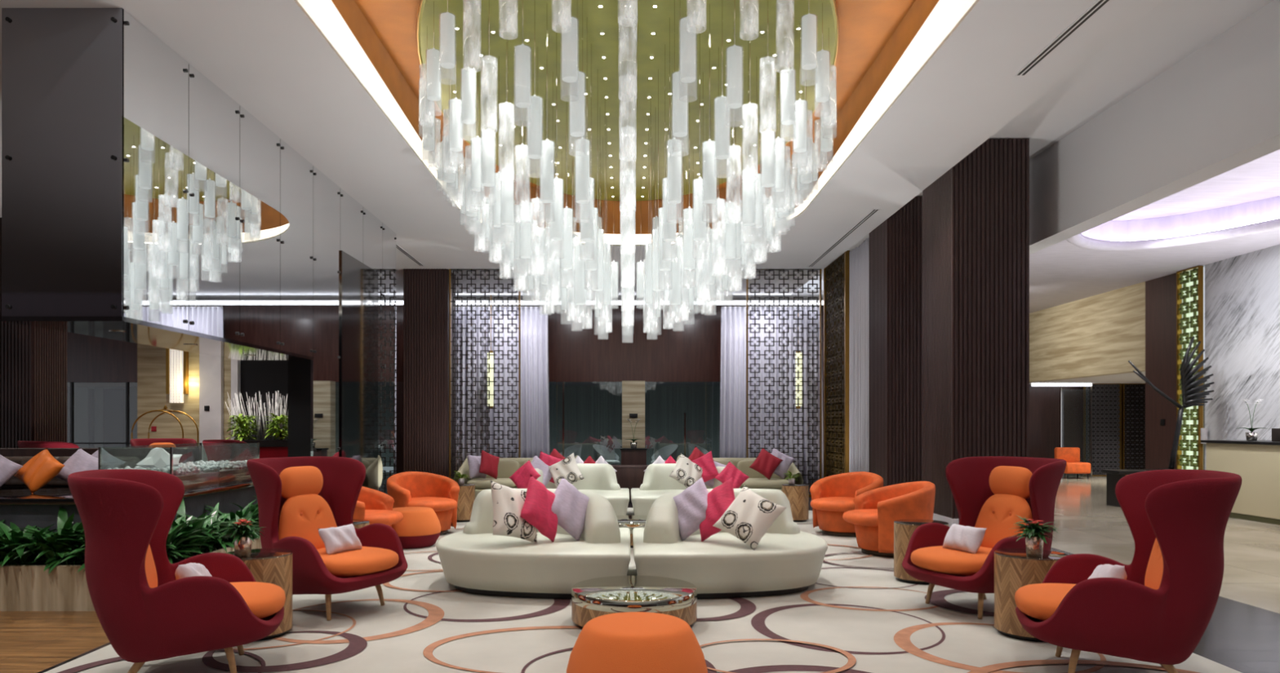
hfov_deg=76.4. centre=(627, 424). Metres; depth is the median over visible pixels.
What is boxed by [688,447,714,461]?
throw pillow
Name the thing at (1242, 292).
wall
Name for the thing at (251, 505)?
peace lily
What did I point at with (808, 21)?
pendant
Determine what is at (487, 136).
pendant
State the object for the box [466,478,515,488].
seat cushion
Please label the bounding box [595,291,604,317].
pendant
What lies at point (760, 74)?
pendant
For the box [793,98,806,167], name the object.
pendant
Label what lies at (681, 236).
pendant
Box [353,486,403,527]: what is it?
tub chair
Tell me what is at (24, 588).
stone planter
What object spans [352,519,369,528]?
side table
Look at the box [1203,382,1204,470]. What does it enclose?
wall
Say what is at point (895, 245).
fluted column
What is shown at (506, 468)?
cushion
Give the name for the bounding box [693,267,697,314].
pendant
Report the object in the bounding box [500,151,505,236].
pendant
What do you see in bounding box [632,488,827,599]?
sofa
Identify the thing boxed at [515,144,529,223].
pendant
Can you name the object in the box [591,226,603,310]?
pendant
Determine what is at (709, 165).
pendant
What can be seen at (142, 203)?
glass panel
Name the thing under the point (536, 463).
throw pillow
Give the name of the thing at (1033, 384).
light
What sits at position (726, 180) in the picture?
pendant
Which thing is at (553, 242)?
pendant
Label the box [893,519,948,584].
side table
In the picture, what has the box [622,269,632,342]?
pendant
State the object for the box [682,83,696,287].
pendant
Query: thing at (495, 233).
pendant
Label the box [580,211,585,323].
pendant
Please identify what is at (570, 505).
throw pillow
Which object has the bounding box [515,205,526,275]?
pendant
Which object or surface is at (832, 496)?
tub chair
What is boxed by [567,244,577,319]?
pendant
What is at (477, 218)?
pendant
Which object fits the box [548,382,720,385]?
ceiling
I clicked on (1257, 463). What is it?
reception desk
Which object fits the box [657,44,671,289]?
pendant
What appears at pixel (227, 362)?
wall
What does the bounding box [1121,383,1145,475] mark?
screen
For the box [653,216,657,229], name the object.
pendant
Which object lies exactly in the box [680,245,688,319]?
pendant
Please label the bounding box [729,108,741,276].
pendant
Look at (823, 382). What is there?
wall
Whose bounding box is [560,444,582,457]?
lounge chair
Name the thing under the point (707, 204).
pendant
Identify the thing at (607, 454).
lounge chair
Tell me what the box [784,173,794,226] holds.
pendant
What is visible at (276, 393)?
branches
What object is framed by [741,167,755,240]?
pendant
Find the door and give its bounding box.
[1059,386,1092,476]
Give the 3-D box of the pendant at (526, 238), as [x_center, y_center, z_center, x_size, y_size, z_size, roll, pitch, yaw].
[-1.083,-2.757,8.652,0.144,2.326,0.144,0,0,0]
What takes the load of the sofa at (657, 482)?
on the carpet
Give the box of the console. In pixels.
[1101,469,1197,507]
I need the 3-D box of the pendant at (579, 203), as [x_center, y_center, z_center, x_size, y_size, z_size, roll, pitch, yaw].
[-0.705,-2.792,11.761,0.144,2.326,0.144,0,0,0]
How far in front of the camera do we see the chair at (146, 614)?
4.19 m
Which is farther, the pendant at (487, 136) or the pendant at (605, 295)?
the pendant at (605, 295)
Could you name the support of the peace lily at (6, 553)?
in the stone planter
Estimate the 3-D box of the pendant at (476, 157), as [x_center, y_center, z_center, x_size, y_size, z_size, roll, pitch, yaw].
[-1.494,-3.049,8.094,0.144,1.743,0.144,0,0,0]
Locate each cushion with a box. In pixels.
[145,545,157,588]
[230,582,285,618]
[278,493,337,549]
[316,546,399,577]
[364,510,403,525]
[407,497,457,511]
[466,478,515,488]
[475,459,519,478]
[713,459,733,465]
[736,459,781,478]
[740,478,788,488]
[810,497,855,511]
[842,509,878,526]
[910,546,991,576]
[974,493,1032,548]
[1014,583,1075,621]
[1144,538,1163,590]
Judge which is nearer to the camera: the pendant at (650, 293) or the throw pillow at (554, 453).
the pendant at (650, 293)
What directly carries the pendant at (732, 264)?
hanging from the ceiling disc
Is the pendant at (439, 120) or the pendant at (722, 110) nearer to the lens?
the pendant at (722, 110)
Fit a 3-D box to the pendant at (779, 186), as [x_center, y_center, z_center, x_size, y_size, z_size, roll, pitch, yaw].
[1.503,-3.049,8.117,0.144,1.743,0.144,0,0,0]
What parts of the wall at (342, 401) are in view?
mirror panel, mirror panel, black glass panel, mirror panel, mirror panel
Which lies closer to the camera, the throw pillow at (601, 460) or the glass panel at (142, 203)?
the glass panel at (142, 203)
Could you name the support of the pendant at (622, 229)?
hanging from the ceiling disc
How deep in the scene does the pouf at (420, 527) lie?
9.10 m
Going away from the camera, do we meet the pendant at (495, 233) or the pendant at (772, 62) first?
the pendant at (772, 62)
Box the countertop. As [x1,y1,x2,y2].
[1200,440,1279,445]
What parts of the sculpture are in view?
stem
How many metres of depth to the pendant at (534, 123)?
6.95 m
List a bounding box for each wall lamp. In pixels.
[165,348,188,403]
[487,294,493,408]
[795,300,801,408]
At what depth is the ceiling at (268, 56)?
7.96 m
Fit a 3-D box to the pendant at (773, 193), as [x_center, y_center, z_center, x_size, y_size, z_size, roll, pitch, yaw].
[2.077,-3.375,11.358,0.144,1.020,0.144,0,0,0]
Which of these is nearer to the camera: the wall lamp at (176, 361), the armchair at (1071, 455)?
the wall lamp at (176, 361)
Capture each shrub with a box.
[225,413,259,440]
[262,413,288,439]
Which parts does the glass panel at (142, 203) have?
mirror panel, mirror panel, mirror panel, mirror panel, mirror panel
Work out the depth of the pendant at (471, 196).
8.90 m
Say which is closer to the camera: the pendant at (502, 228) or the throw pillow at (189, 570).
the throw pillow at (189, 570)
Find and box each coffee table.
[571,575,697,629]
[616,515,647,548]
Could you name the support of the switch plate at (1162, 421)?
attached to the wall at (1160, 292)
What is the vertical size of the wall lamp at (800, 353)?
2.660 m
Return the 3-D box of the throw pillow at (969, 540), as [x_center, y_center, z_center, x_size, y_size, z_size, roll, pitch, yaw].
[2.520,0.858,6.100,0.176,0.198,0.340,0,0,-21]
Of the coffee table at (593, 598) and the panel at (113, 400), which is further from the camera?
the panel at (113, 400)
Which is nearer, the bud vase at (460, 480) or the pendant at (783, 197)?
the pendant at (783, 197)
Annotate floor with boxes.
[0,611,109,672]
[37,483,1279,672]
[1051,475,1279,613]
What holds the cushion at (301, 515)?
on the chair at (297, 497)
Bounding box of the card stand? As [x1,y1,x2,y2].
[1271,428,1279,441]
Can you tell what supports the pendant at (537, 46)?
hanging from the ceiling disc
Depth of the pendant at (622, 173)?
7.59 m
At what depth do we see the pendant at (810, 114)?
8.22 m
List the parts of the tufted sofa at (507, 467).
arm, backrest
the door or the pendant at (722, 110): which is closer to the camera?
the pendant at (722, 110)
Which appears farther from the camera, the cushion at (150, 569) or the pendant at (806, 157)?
the pendant at (806, 157)
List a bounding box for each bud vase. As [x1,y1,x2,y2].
[452,471,469,484]
[783,471,799,484]
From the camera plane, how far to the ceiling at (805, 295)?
19.91 m
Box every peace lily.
[0,520,29,565]
[0,522,57,568]
[9,506,84,573]
[54,526,84,572]
[165,515,208,564]
[168,498,226,560]
[176,502,252,555]
[197,499,260,543]
[230,502,260,539]
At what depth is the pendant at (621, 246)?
9.26 m
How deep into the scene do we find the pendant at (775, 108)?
9.89 m
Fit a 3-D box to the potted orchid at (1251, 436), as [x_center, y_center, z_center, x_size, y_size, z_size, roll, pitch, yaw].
[9.404,-0.062,12.244,0.423,0.623,0.421,0,0,0]
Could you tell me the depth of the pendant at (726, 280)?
10.23 m
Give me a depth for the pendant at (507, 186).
8.08 m
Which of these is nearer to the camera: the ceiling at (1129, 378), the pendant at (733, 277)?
the pendant at (733, 277)
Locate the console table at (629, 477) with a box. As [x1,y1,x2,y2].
[611,465,648,502]
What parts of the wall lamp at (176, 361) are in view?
lamp shade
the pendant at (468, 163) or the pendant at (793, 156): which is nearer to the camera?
the pendant at (793, 156)
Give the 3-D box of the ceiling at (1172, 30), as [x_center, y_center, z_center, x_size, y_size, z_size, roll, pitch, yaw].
[4.510,-3.225,6.100,1.320,0.350,26.200,0,0,0]
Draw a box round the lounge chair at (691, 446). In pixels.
[688,444,708,456]
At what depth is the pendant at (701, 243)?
11.75 m
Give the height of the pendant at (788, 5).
1.020 m
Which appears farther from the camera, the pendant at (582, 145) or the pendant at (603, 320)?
the pendant at (603, 320)
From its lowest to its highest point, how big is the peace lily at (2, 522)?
0.435 m
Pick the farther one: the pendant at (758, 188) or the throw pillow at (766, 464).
the throw pillow at (766, 464)
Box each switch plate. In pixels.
[151,426,156,431]
[204,405,209,411]
[1160,419,1164,425]
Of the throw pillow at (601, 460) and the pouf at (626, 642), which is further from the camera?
the throw pillow at (601, 460)
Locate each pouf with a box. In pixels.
[391,506,440,549]
[566,612,707,672]
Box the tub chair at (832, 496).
[809,471,883,537]
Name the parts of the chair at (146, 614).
leg, leg, leg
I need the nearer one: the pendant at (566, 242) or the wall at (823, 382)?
the pendant at (566, 242)
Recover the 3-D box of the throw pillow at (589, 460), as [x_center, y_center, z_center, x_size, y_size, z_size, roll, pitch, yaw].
[-0.600,0.736,12.820,0.505,0.504,0.159,0,0,7]
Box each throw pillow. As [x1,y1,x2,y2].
[0,454,23,487]
[14,448,65,494]
[54,448,110,482]
[91,447,125,469]
[174,563,212,579]
[317,524,361,555]
[467,454,486,479]
[479,449,499,479]
[490,480,537,543]
[509,459,540,488]
[520,475,557,542]
[530,454,551,487]
[539,451,562,484]
[548,453,584,488]
[549,448,565,459]
[551,476,589,541]
[575,455,583,463]
[583,455,595,463]
[595,455,617,471]
[644,455,665,471]
[665,455,675,463]
[668,453,702,488]
[672,477,708,541]
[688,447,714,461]
[691,451,718,483]
[699,477,734,542]
[704,461,726,487]
[712,485,786,550]
[714,461,749,488]
[749,448,782,479]
[771,448,795,479]
[942,523,986,554]
[1087,564,1127,579]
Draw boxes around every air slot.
[395,244,424,266]
[808,208,879,266]
[1014,0,1111,75]
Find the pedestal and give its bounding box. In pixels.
[620,448,647,465]
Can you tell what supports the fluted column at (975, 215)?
on the floor at (1242, 637)
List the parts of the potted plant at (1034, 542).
pot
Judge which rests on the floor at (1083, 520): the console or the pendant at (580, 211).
the console
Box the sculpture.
[1128,336,1214,470]
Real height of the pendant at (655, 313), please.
2.797 m
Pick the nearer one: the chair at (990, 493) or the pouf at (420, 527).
the chair at (990, 493)
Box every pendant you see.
[419,49,431,133]
[419,64,435,127]
[422,109,435,163]
[425,1,440,116]
[428,120,440,170]
[435,141,447,190]
[439,0,456,84]
[443,68,453,171]
[443,68,455,196]
[446,151,458,200]
[448,31,462,165]
[451,98,462,206]
[458,159,470,195]
[460,66,476,141]
[460,173,466,213]
[462,0,480,71]
[465,57,478,212]
[466,168,478,231]
[469,123,479,235]
[470,136,484,207]
[480,55,497,133]
[480,191,482,218]
[481,128,495,204]
[482,197,490,240]
[488,199,501,262]
[489,186,493,199]
[492,56,504,243]
[493,227,503,249]
[497,133,497,173]
[498,0,514,181]
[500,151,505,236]
[501,39,515,242]
[501,116,511,279]
[508,134,517,266]
[513,204,515,222]
[514,107,525,290]
[515,0,531,108]
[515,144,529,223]
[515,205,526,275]
[516,258,527,290]
[520,107,533,275]
[523,243,533,304]
[526,0,542,177]
[528,178,532,231]
[531,46,543,275]
[533,200,541,271]
[533,240,541,292]
[540,3,555,222]
[540,245,551,315]
[541,86,551,302]
[545,204,550,227]
[546,71,559,302]
[550,177,564,259]
[551,124,560,312]
[551,240,555,248]
[557,151,564,313]
[560,15,578,102]
[560,206,573,269]
[561,135,570,324]
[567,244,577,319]
[569,0,586,155]
[572,233,578,238]
[572,236,578,247]
[572,302,582,331]
[573,243,586,323]
[575,0,591,221]
[578,203,579,244]
[580,17,595,259]
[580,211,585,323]
[585,44,597,288]
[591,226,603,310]
[591,271,591,328]
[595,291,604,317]
[596,151,602,332]
[597,196,600,229]
[598,304,608,339]
[600,241,610,323]
[610,260,617,297]
[618,14,637,102]
[618,74,636,157]
[619,127,635,211]
[620,204,635,287]
[621,170,635,254]
[621,245,634,326]
[622,229,634,311]
[622,264,631,271]
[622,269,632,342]
[622,273,632,334]
[623,229,631,260]
[624,223,631,258]
[626,141,627,336]
[635,260,644,297]
[644,241,655,323]
[647,304,657,339]
[649,291,660,335]
[651,69,665,309]
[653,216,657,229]
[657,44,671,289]
[662,177,676,260]
[666,0,681,223]
[668,243,681,323]
[671,70,688,156]
[673,302,683,315]
[675,203,682,247]
[676,233,684,245]
[679,0,697,102]
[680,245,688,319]
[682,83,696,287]
[684,269,693,324]
[692,31,706,258]
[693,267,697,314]
[694,247,704,313]
[696,227,708,302]
[699,240,703,248]
[702,4,716,222]
[702,204,710,302]
[703,226,715,301]
[705,262,715,315]
[706,205,708,227]
[712,46,725,275]
[713,0,729,178]
[714,164,722,281]
[722,179,726,231]
[722,243,732,303]
[723,200,735,275]
[725,44,743,126]
[727,146,741,222]
[728,258,737,275]
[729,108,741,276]
[729,108,741,291]
[730,140,737,292]
[737,222,746,266]
[738,204,742,223]
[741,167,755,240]
[742,102,758,182]
[749,152,754,237]
[751,103,761,249]
[751,172,764,244]
[754,199,766,263]
[759,0,776,132]
[760,74,766,262]
[761,129,775,203]
[762,186,764,199]
[764,120,773,253]
[768,107,775,206]
[772,38,784,205]
[772,191,774,210]
[774,93,786,235]
[776,0,794,73]
[777,58,790,213]
[777,168,789,217]
[780,0,795,142]
[784,159,795,202]
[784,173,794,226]
[791,155,803,207]
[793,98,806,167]
[796,153,797,197]
[797,152,808,200]
[800,13,817,85]
[800,70,812,197]
[804,70,813,173]
[812,106,818,181]
[814,2,829,117]
[814,102,826,171]
[819,110,832,164]
[822,65,836,128]
[823,51,835,135]
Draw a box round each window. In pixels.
[68,382,130,448]
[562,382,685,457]
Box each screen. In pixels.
[448,269,520,479]
[746,269,822,496]
[823,250,849,477]
[1083,383,1121,475]
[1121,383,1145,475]
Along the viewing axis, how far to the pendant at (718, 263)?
11.97 m
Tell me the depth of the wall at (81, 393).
18.40 m
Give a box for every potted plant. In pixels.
[217,515,264,557]
[1011,515,1060,557]
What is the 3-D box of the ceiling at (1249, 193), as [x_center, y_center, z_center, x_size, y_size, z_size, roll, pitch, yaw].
[7.900,-3.170,9.100,4.700,0.440,9.000,0,0,0]
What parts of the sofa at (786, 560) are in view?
backrest, seat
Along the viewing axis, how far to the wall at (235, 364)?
15.88 m
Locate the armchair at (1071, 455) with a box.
[1054,447,1090,479]
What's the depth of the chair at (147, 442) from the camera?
12.91 m
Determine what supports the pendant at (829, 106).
hanging from the ceiling disc
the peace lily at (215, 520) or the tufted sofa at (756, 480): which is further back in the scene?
the tufted sofa at (756, 480)
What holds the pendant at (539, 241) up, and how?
hanging from the ceiling disc
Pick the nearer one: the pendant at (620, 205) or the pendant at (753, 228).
the pendant at (620, 205)
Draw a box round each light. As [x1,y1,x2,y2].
[1031,383,1092,386]
[1066,217,1279,251]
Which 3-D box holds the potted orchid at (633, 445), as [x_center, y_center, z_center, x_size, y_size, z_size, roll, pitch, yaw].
[0.145,0.224,19.394,0.470,0.692,0.467,0,0,0]
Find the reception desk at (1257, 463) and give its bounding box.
[1200,440,1279,525]
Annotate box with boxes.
[98,443,259,475]
[238,440,288,460]
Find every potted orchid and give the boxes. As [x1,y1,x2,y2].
[625,419,641,448]
[1235,400,1269,441]
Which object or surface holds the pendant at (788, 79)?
hanging from the ceiling disc
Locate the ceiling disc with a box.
[417,0,838,201]
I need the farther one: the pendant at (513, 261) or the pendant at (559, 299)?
the pendant at (559, 299)
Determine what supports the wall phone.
attached to the wall at (1242, 292)
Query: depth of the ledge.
7.80 m
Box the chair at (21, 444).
[17,440,79,448]
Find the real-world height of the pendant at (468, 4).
1.020 m
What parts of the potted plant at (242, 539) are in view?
pot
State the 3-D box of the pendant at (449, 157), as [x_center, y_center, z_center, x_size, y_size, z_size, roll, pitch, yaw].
[-1.900,-3.146,8.658,0.144,1.407,0.144,0,0,0]
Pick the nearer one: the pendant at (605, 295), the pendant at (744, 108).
the pendant at (744, 108)
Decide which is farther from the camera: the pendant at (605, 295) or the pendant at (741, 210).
the pendant at (741, 210)
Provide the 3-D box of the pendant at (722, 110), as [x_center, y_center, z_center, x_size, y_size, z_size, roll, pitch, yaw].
[0.814,-3.014,7.009,0.144,1.743,0.144,0,0,0]
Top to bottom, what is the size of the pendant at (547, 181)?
2.053 m
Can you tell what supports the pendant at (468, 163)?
hanging from the ceiling disc
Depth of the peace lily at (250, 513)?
7.61 m
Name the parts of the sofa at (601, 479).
backrest, seat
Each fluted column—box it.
[0,217,66,448]
[403,268,455,479]
[868,196,922,486]
[922,138,1029,527]
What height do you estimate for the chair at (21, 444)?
1.144 m
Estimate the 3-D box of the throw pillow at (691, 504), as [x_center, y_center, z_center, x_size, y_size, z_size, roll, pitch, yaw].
[0.560,0.738,7.080,0.572,0.551,0.265,0,0,14]
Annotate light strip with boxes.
[1127,217,1278,240]
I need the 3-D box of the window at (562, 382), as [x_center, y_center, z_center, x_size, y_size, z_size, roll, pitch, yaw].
[0.100,0.175,20.230,4.900,2.470,0.060,0,0,0]
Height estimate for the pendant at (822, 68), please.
1.020 m
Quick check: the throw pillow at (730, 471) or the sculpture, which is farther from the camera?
the sculpture
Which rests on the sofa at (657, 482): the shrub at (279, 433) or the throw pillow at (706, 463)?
the throw pillow at (706, 463)
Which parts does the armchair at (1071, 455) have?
backrest, seat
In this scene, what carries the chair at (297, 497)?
on the carpet
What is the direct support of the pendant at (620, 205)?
hanging from the ceiling disc
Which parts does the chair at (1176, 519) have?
leg, leg, leg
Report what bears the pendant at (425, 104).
hanging from the ceiling disc
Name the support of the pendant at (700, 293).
hanging from the ceiling disc
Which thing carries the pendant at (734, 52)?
hanging from the ceiling disc
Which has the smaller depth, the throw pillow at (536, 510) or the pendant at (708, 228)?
the throw pillow at (536, 510)
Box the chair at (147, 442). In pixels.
[129,438,196,448]
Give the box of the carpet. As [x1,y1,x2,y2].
[44,507,1241,672]
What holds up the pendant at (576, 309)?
hanging from the ceiling disc
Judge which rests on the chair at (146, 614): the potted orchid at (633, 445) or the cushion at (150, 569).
the cushion at (150, 569)
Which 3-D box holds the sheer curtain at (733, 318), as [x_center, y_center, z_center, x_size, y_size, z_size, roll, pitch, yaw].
[3.412,-0.701,19.298,2.479,4.202,0.129,0,0,0]
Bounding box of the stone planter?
[0,536,262,611]
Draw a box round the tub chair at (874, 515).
[842,481,935,557]
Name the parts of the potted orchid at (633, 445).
pot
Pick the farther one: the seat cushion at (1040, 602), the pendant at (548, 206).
the pendant at (548, 206)
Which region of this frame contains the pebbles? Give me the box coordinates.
[107,460,247,475]
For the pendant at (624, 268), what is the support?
hanging from the ceiling disc
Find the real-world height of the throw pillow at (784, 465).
0.556 m
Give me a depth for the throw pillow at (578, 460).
12.77 m
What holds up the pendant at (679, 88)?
hanging from the ceiling disc
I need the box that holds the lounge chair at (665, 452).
[650,444,678,464]
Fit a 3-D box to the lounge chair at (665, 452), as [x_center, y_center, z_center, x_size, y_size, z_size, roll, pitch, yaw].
[0.967,0.973,21.510,0.678,0.885,0.827,0,0,-30]
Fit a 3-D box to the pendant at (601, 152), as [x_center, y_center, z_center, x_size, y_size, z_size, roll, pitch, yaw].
[-0.377,-2.576,11.486,0.144,2.548,0.144,0,0,0]
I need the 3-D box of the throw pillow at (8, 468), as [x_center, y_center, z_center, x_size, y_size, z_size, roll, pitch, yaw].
[-5.320,0.398,6.800,0.417,0.386,0.227,0,0,8]
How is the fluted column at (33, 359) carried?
on the floor at (31, 642)
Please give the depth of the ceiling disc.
8.83 m
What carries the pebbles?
on the block
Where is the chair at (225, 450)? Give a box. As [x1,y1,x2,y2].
[202,440,249,462]
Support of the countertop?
on the reception desk at (1257, 463)
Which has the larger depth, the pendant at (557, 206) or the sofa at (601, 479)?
the sofa at (601, 479)
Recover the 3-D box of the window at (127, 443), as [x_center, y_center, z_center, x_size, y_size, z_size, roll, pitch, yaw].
[-11.025,0.290,16.100,2.750,2.240,0.060,0,0,0]
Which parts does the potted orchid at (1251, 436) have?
pot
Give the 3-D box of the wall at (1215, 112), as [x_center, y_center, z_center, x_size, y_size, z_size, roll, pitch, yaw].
[5.310,-2.850,7.500,0.280,1.100,29.000,0,0,0]
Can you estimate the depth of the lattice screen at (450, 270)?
15.98 m
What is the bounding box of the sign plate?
[629,413,637,417]
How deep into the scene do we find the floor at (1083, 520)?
9.93 m
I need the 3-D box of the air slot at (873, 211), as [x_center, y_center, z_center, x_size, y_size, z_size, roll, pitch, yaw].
[3.520,-3.055,13.600,0.090,0.030,4.200,0,0,0]
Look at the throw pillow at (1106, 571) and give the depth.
4.51 m
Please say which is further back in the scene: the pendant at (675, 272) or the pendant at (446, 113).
the pendant at (675, 272)
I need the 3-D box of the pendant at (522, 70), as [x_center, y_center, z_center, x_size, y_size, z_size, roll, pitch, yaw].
[-0.852,-3.146,6.597,0.144,1.407,0.144,0,0,0]
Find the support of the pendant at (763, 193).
hanging from the ceiling disc
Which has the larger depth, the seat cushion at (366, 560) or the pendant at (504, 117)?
the pendant at (504, 117)
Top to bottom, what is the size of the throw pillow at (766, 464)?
0.559 m
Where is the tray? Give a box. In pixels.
[173,466,252,490]
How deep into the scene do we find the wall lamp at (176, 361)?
15.87 m
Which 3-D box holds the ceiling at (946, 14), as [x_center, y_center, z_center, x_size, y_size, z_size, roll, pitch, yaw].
[0.065,-3.515,6.200,5.830,0.870,16.300,0,0,0]
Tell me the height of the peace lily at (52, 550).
0.505 m
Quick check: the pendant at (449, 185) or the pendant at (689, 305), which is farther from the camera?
the pendant at (689, 305)
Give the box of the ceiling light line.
[395,301,823,305]
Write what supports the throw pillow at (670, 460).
on the sofa at (657, 482)
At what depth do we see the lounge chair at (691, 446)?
22.32 m
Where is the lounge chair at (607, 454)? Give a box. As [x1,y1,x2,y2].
[592,444,619,465]
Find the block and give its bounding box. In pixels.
[0,466,257,563]
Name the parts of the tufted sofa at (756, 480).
backrest, arm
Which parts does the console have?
leg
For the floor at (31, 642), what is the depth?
5.37 m
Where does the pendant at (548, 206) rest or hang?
hanging from the ceiling disc
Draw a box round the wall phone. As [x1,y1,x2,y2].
[1200,428,1208,444]
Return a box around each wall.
[66,300,823,474]
[66,332,137,382]
[74,386,137,448]
[137,343,288,448]
[199,354,223,462]
[223,358,231,439]
[231,359,240,439]
[288,165,396,494]
[548,385,719,465]
[822,382,823,444]
[1029,0,1279,254]
[1029,281,1145,383]
[1029,384,1083,475]
[1145,273,1182,469]
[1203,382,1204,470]
[1204,244,1279,470]
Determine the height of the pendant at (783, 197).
1.743 m
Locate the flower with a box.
[210,511,216,524]
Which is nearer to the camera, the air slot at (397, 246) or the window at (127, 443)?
the air slot at (397, 246)
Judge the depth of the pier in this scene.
19.85 m
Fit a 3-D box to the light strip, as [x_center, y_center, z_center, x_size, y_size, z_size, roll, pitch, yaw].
[7.900,-2.990,9.100,4.240,0.040,8.540,0,0,0]
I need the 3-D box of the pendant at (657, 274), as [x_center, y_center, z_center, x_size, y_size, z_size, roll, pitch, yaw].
[0.331,-2.601,8.816,0.144,2.707,0.144,0,0,0]
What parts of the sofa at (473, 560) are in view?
seat, backrest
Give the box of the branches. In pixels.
[225,391,288,439]
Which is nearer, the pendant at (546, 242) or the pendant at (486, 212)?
the pendant at (546, 242)
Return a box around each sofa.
[435,488,631,599]
[453,455,577,498]
[526,463,629,515]
[631,463,740,515]
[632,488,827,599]
[676,455,803,491]
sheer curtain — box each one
[455,306,550,473]
[719,306,823,484]
[849,238,868,472]
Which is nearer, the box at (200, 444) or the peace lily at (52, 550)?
the peace lily at (52, 550)
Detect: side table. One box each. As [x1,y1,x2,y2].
[225,548,292,641]
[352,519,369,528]
[456,484,475,522]
[782,484,808,522]
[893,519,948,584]
[994,548,1068,642]
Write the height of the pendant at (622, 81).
1.743 m
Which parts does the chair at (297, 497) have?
leg, leg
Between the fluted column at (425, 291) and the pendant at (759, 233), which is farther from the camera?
the fluted column at (425, 291)
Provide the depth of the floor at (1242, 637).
5.31 m
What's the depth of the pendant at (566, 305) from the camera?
10.78 m
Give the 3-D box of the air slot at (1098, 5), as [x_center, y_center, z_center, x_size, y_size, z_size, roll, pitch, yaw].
[3.420,-3.055,4.850,0.090,0.030,4.500,0,0,0]
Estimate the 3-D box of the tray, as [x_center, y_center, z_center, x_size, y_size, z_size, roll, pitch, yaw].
[-4.275,0.522,7.870,0.690,0.135,1.780,0,0,0]
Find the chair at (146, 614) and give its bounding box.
[67,469,285,672]
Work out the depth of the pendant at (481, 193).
11.29 m
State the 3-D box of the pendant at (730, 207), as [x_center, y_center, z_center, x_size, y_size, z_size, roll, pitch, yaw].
[1.089,-2.757,8.669,0.144,2.326,0.144,0,0,0]
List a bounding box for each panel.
[1,8,313,359]
[102,389,124,448]
[1176,266,1203,470]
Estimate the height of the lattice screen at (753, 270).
4.480 m
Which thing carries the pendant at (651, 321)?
hanging from the ceiling disc
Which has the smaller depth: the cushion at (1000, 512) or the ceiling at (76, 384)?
the cushion at (1000, 512)
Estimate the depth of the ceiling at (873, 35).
8.85 m
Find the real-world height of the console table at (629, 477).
0.650 m
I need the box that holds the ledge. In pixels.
[293,0,979,246]
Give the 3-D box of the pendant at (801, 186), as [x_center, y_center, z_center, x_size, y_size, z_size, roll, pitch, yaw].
[1.979,-3.216,9.173,0.144,1.407,0.144,0,0,0]
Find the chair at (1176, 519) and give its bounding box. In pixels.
[1014,469,1242,672]
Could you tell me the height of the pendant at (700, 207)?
2.326 m
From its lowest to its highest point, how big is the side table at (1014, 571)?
0.535 m
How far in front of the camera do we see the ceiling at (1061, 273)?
14.69 m
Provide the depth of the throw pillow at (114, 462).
7.48 m
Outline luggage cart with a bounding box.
[131,404,198,448]
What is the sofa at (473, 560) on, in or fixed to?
on the carpet
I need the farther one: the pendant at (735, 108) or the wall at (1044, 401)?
the wall at (1044, 401)
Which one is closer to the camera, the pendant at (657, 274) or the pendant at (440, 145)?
the pendant at (657, 274)
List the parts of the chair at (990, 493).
leg, leg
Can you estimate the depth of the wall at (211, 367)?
15.85 m
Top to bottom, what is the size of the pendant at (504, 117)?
2.053 m
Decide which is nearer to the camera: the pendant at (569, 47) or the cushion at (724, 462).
the pendant at (569, 47)
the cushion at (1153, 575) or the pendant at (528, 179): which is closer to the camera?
the cushion at (1153, 575)
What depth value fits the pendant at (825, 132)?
8.85 m
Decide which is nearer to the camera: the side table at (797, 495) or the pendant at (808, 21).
the pendant at (808, 21)
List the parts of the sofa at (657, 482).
seat, backrest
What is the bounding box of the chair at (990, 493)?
[902,456,1066,619]
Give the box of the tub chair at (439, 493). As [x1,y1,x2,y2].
[386,471,459,536]
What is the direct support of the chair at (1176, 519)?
on the carpet
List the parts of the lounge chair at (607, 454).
seat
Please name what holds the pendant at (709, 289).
hanging from the ceiling disc
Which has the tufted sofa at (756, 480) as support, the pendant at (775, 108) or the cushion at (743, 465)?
the cushion at (743, 465)
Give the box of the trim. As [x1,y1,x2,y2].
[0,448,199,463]
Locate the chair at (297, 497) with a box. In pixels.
[246,456,408,621]
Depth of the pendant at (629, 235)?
13.41 m
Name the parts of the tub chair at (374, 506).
backrest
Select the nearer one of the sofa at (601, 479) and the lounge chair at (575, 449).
the sofa at (601, 479)
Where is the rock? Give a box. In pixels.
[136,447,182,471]
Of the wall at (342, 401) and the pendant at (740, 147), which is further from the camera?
the wall at (342, 401)
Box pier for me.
[622,381,644,448]
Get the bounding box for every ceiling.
[0,0,1163,295]
[66,382,137,386]
[297,0,976,244]
[331,0,939,234]
[395,290,823,300]
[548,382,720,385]
[809,0,1272,280]
[1029,229,1279,313]
[1029,364,1204,384]
[1081,149,1279,240]

